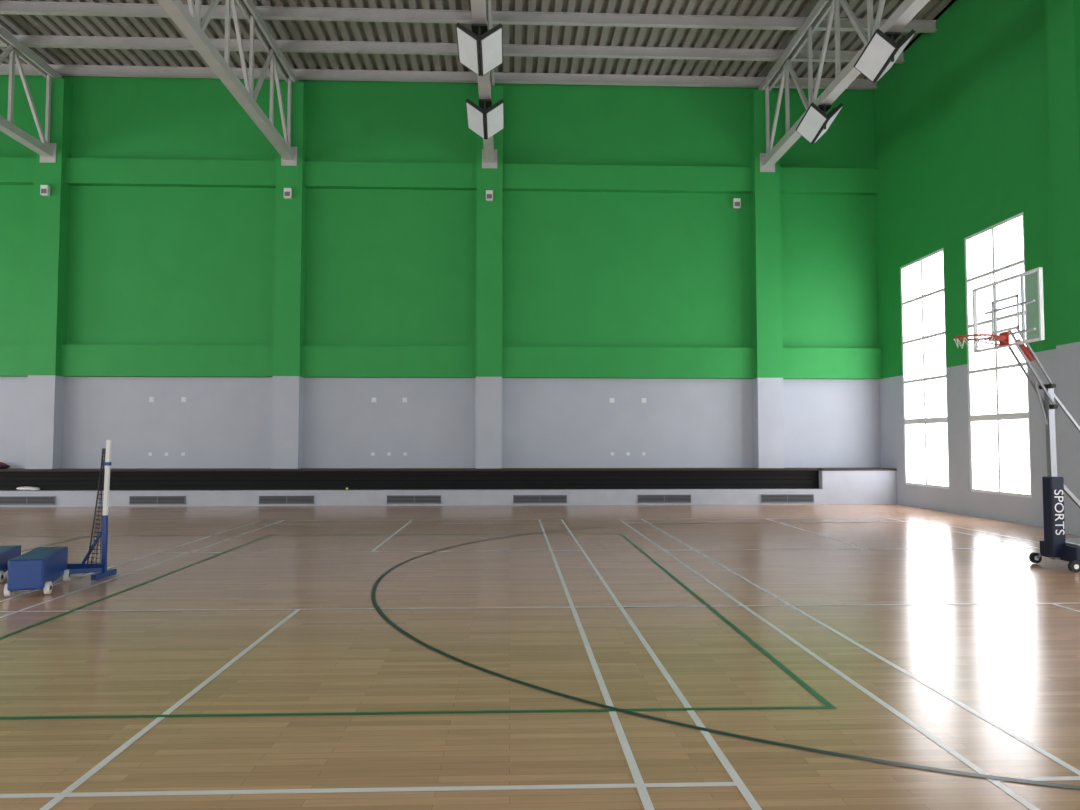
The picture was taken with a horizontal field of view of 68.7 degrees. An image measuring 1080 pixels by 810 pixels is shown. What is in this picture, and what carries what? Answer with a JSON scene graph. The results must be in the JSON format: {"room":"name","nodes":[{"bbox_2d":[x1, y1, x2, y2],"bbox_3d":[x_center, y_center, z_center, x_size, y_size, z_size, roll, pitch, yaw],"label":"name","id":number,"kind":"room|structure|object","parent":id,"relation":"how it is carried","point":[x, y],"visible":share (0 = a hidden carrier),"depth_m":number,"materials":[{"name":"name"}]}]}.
{"room":"sports hall","nodes":[
{"label":"sports hall","id":0,"kind":"room"},
{"bbox_2d":[0,75,880,468],"bbox_3d":[-5.819,-3.225,21.024,29.950,11.600,0.300,0,-3,-2],"label":"wall","id":1,"kind":"structure","parent":0,"point":[147,265],"depth_m":21.00,"materials":[{"name":"paint"}]},
{"bbox_2d":[40,185,49,195],"bbox_3d":[-12.664,-5.491,20.229,0.180,0.250,0.145,0,-3,-2],"label":"speaker box","id":2,"kind":"object","parent":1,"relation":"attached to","point":[44,189],"visible":1,"depth_m":20.16,"materials":[{"name":"white plastic"}]},
{"bbox_2d":[25,78,72,468],"bbox_3d":[-12.675,-3.411,20.412,0.680,10.088,0.420,0,-3,-2],"label":"pillar","id":3,"kind":"structure","parent":1,"relation":"attached to","point":[50,227],"depth_m":20.22,"materials":[{"name":"paint"}]},
{"bbox_2d":[0,26,61,162],"bbox_3d":[-12.133,-8.126,6.332,0.400,2.420,28.780,0,-3,-2],"label":"roof truss","id":4,"kind":"object","parent":3,"relation":"attached to","point":[46,150],"depth_m":19.40,"materials":[{"name":"grey metal"}]},
{"bbox_2d":[284,188,291,198],"bbox_3d":[-6.529,-5.480,20.461,0.180,0.250,0.145,0,-3,-2],"label":"speaker box","id":5,"kind":"object","parent":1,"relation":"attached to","point":[287,191],"visible":1,"depth_m":20.40,"materials":[{"name":"white plastic"}]},
{"bbox_2d":[271,82,307,468],"bbox_3d":[-6.539,-3.400,20.644,0.680,10.088,0.420,0,-3,-2],"label":"pillar","id":6,"kind":"structure","parent":1,"relation":"attached to","point":[290,214],"depth_m":20.43,"materials":[{"name":"paint"}]},
{"bbox_2d":[157,0,297,165],"bbox_3d":[-5.998,-8.114,6.564,0.400,2.420,28.780,0,-3,-2],"label":"roof truss","id":7,"kind":"object","parent":6,"relation":"attached to","point":[191,25],"depth_m":17.27,"materials":[{"name":"grey metal"}]},
{"bbox_2d":[148,397,645,455],"bbox_3d":[-3.663,0.566,20.743,12.990,1.520,0.060,0,-3,-2],"label":"socket plates","id":8,"kind":"object","parent":1,"relation":"attached to","point":[184,399],"visible":1,"depth_m":20.72,"materials":[{"name":"white plastic"}]},
{"bbox_2d":[0,157,878,194],"bbox_3d":[-5.809,-6.084,20.901,29.950,0.660,0.220,0,-3,-2],"label":"beam","id":9,"kind":"structure","parent":1,"relation":"attached to","point":[13,170],"depth_m":20.91,"materials":[{"name":"paint"}]},
{"bbox_2d":[0,344,882,378],"bbox_3d":[-5.809,-1.135,20.663,29.950,0.810,0.220,0,-3,-2],"label":"beam","id":10,"kind":"structure","parent":1,"relation":"attached to","point":[75,360],"depth_m":20.69,"materials":[{"name":"paint"}]},
{"bbox_2d":[475,85,502,467],"bbox_3d":[-1.333,-3.390,20.841,0.680,10.088,0.420,0,-3,-2],"label":"pillar","id":11,"kind":"structure","parent":1,"relation":"attached to","point":[489,214],"depth_m":20.59,"materials":[{"name":"paint"}]},
{"bbox_2d":[471,0,496,167],"bbox_3d":[-0.792,-8.105,6.761,0.400,2.420,28.780,0,-3,-2],"label":"roof truss","id":12,"kind":"object","parent":11,"relation":"attached to","point":[481,10],"depth_m":16.86,"materials":[{"name":"grey metal"}]},
{"bbox_2d":[486,190,492,200],"bbox_3d":[-1.322,-5.470,20.658,0.180,0.250,0.145,0,-3,-2],"label":"speaker box","id":13,"kind":"object","parent":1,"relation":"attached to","point":[489,193],"visible":1,"depth_m":20.59,"materials":[{"name":"white plastic"}]},
{"bbox_2d":[733,198,740,208],"bbox_3d":[5.307,-5.438,21.329,0.180,0.250,0.145,0,-3,-2],"label":"speaker box","id":14,"kind":"object","parent":1,"relation":"attached to","point":[736,201],"visible":1,"depth_m":21.27,"materials":[{"name":"white plastic"}]},
{"bbox_2d":[749,90,783,467],"bbox_3d":[6.052,-3.377,21.120,0.680,10.088,0.420,0,-3,-2],"label":"pillar","id":15,"kind":"structure","parent":1,"relation":"attached to","point":[765,204],"depth_m":20.92,"materials":[{"name":"paint"}]},
{"bbox_2d":[758,0,929,171],"bbox_3d":[6.593,-8.092,7.041,0.400,2.420,28.780,0,-3,-2],"label":"roof truss","id":16,"kind":"object","parent":15,"relation":"attached to","point":[908,9],"depth_m":17.57,"materials":[{"name":"grey metal"}]},
{"bbox_2d":[0,1,936,89],"bbox_3d":[-5.266,-9.448,6.736,29.950,0.240,28.640,0,-3,-2],"label":"roof","id":17,"kind":"structure","parent":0,"point":[6,7],"depth_m":19.46,"materials":[{"name":"grey metal"}]},
{"bbox_2d":[456,23,502,75],"bbox_3d":[-1.076,-6.381,14.182,0.820,0.582,1.005,0,-3,-2],"label":"floodlight","id":18,"kind":"object","parent":17,"relation":"hanging from","point":[480,50],"visible":1,"depth_m":14.05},
{"bbox_2d":[466,99,503,139],"bbox_3d":[-1.191,-6.235,17.226,0.820,0.582,1.005,0,-3,-2],"label":"floodlight","id":19,"kind":"object","parent":17,"relation":"hanging from","point":[486,119],"visible":1,"depth_m":17.09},
{"bbox_2d":[796,102,842,143],"bbox_3d":[6.194,-6.231,17.511,0.722,0.597,1.014,0,-3,-2],"label":"floodlight","id":20,"kind":"object","parent":17,"relation":"hanging from","point":[815,122],"visible":1,"depth_m":17.34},
{"bbox_2d":[853,29,915,82],"bbox_3d":[6.309,-6.377,14.467,0.722,0.597,1.014,0,-3,-2],"label":"floodlight","id":21,"kind":"object","parent":17,"relation":"hanging from","point":[881,52],"visible":1,"depth_m":14.32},
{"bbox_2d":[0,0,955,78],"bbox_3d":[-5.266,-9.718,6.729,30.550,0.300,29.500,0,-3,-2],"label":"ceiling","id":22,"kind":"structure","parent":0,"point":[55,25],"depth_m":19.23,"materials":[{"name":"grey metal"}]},
{"bbox_2d":[0,504,1079,809],"bbox_3d":[-5.266,1.968,6.168,30.550,0.200,29.500,0,-3,-2],"label":"floor","id":23,"kind":"structure","parent":0,"point":[1017,666],"depth_m":5.79,"materials":[{"name":"brown wood"}]},
{"bbox_2d":[0,440,116,596],"bbox_3d":[-5.845,1.190,8.877,1.648,1.600,1.793,0,-3,-2],"label":"net post","id":24,"kind":"object","parent":23,"relation":"on","point":[35,569],"visible":1,"depth_m":8.95,"materials":[{"name":"blue metal"}]},
{"bbox_2d":[0,533,835,718],"bbox_3d":[-7.431,1.993,8.840,18.046,0.001,9.043,0,-3,-2],"label":"court lines","id":25,"kind":"object","parent":23,"relation":"on","point":[823,700],"visible":1,"depth_m":4.67,"materials":[{"name":"green paint"}]},
{"bbox_2d":[0,468,896,506],"bbox_3d":[-5.796,2.086,20.182,29.946,0.910,0.868,0,-3,-2],"label":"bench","id":26,"kind":"object","parent":23,"relation":"on","point":[200,486],"visible":1,"depth_m":20.07,"materials":[{"name":"grey paint"}]},
{"bbox_2d":[0,462,9,468],"bbox_3d":[-13.767,1.518,19.933,0.800,0.196,0.380,0,-3,-2],"label":"bag","id":27,"kind":"object","parent":26,"relation":"on","point":[2,465],"visible":1,"depth_m":19.84,"materials":[{"name":"red fabric"}]},
{"bbox_2d":[0,496,54,504],"bbox_3d":[-12.650,2.355,19.477,1.360,0.205,0.026,0,-3,-2],"label":"vent grille","id":28,"kind":"object","parent":26,"relation":"attached to","point":[4,500],"visible":1,"depth_m":19.47,"materials":[{"name":"metal"}]},
{"bbox_2d":[16,487,39,490],"bbox_3d":[-12.704,2.074,19.606,0.580,0.102,0.180,0,-3,-2],"label":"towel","id":29,"kind":"object","parent":26,"relation":"on","point":[18,488],"visible":1,"depth_m":19.54,"materials":[{"name":"white fabric"}]},
{"bbox_2d":[129,496,185,503],"bbox_3d":[-9.487,2.361,19.597,1.360,0.205,0.026,0,-3,-2],"label":"vent grille","id":30,"kind":"object","parent":26,"relation":"attached to","point":[132,499],"visible":1,"depth_m":19.59,"materials":[{"name":"metal"}]},
{"bbox_2d":[259,496,313,503],"bbox_3d":[-6.325,2.366,19.717,1.360,0.205,0.026,0,-3,-2],"label":"vent grille","id":31,"kind":"object","parent":26,"relation":"attached to","point":[262,499],"visible":1,"depth_m":19.71,"materials":[{"name":"metal"}]},
{"bbox_2d":[387,495,440,503],"bbox_3d":[-3.162,2.372,19.837,1.360,0.205,0.026,0,-3,-2],"label":"vent grille","id":32,"kind":"object","parent":26,"relation":"attached to","point":[391,499],"visible":1,"depth_m":19.83,"materials":[{"name":"metal"}]},
{"bbox_2d":[513,495,566,502],"bbox_3d":[0.001,2.378,19.956,1.360,0.205,0.026,0,-3,-2],"label":"vent grille","id":33,"kind":"object","parent":26,"relation":"attached to","point":[516,498],"visible":1,"depth_m":19.95,"materials":[{"name":"metal"}]},
{"bbox_2d":[638,495,690,502],"bbox_3d":[3.164,2.384,20.076,1.360,0.205,0.026,0,-3,-2],"label":"vent grille","id":34,"kind":"object","parent":26,"relation":"attached to","point":[641,498],"visible":1,"depth_m":20.07,"materials":[{"name":"metal"}]},
{"bbox_2d":[761,494,813,502],"bbox_3d":[6.326,2.389,20.196,1.360,0.205,0.026,0,-3,-2],"label":"vent grille","id":35,"kind":"object","parent":26,"relation":"attached to","point":[765,498],"visible":1,"depth_m":20.19,"materials":[{"name":"metal"}]},
{"bbox_2d":[0,518,1079,809],"bbox_3d":[0.136,2.027,9.526,17.000,0.001,13.443,0,-3,-2],"label":"court lines","id":36,"kind":"object","parent":23,"relation":"on","point":[639,783],"depth_m":4.50,"materials":[{"name":"white paint"}]},
{"bbox_2d":[371,522,1079,788],"bbox_3d":[2.683,2.017,9.372,9.122,0.001,12.283,0,-3,-2],"label":"court line","id":37,"kind":"object","parent":23,"relation":"on","point":[373,591],"visible":1,"depth_m":4.45,"materials":[{"name":"paint"}]},
{"bbox_2d":[953,267,1079,572],"bbox_3d":[6.681,0.211,10.152,2.679,3.679,1.380,0,-3,-2],"label":"basketball hoop","id":38,"kind":"object","parent":23,"relation":"on","point":[1055,546],"visible":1,"depth_m":9.96,"materials":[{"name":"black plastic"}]},
{"bbox_2d":[873,0,1059,526],"bbox_3d":[9.843,-3.890,7.173,0.300,11.600,29.200,0,-3,-2],"label":"wall","id":39,"kind":"structure","parent":0,"point":[962,134],"depth_m":17.43,"materials":[{"name":"paint"}]},
{"bbox_2d":[900,248,949,488],"bbox_3d":[9.292,-0.807,19.051,0.082,5.540,2.050,0,-3,-2],"label":"window","id":40,"kind":"structure","parent":39,"relation":"in","point":[925,408],"depth_m":19.04,"materials":[{"name":"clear glass"}]},
{"bbox_2d":[964,212,1031,497],"bbox_3d":[9.399,-0.943,16.211,0.082,5.540,2.020,0,-3,-2],"label":"window","id":41,"kind":"structure","parent":39,"relation":"in","point":[998,388],"depth_m":16.19,"materials":[{"name":"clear glass"}]},
{"bbox_2d":[1045,0,1079,535],"bbox_3d":[9.293,-3.350,13.738,0.300,11.150,0.700,0,-3,-2],"label":"pillar","id":42,"kind":"structure","parent":39,"relation":"attached to","point":[1062,16],"depth_m":13.70,"materials":[{"name":"paint"}]}
]}

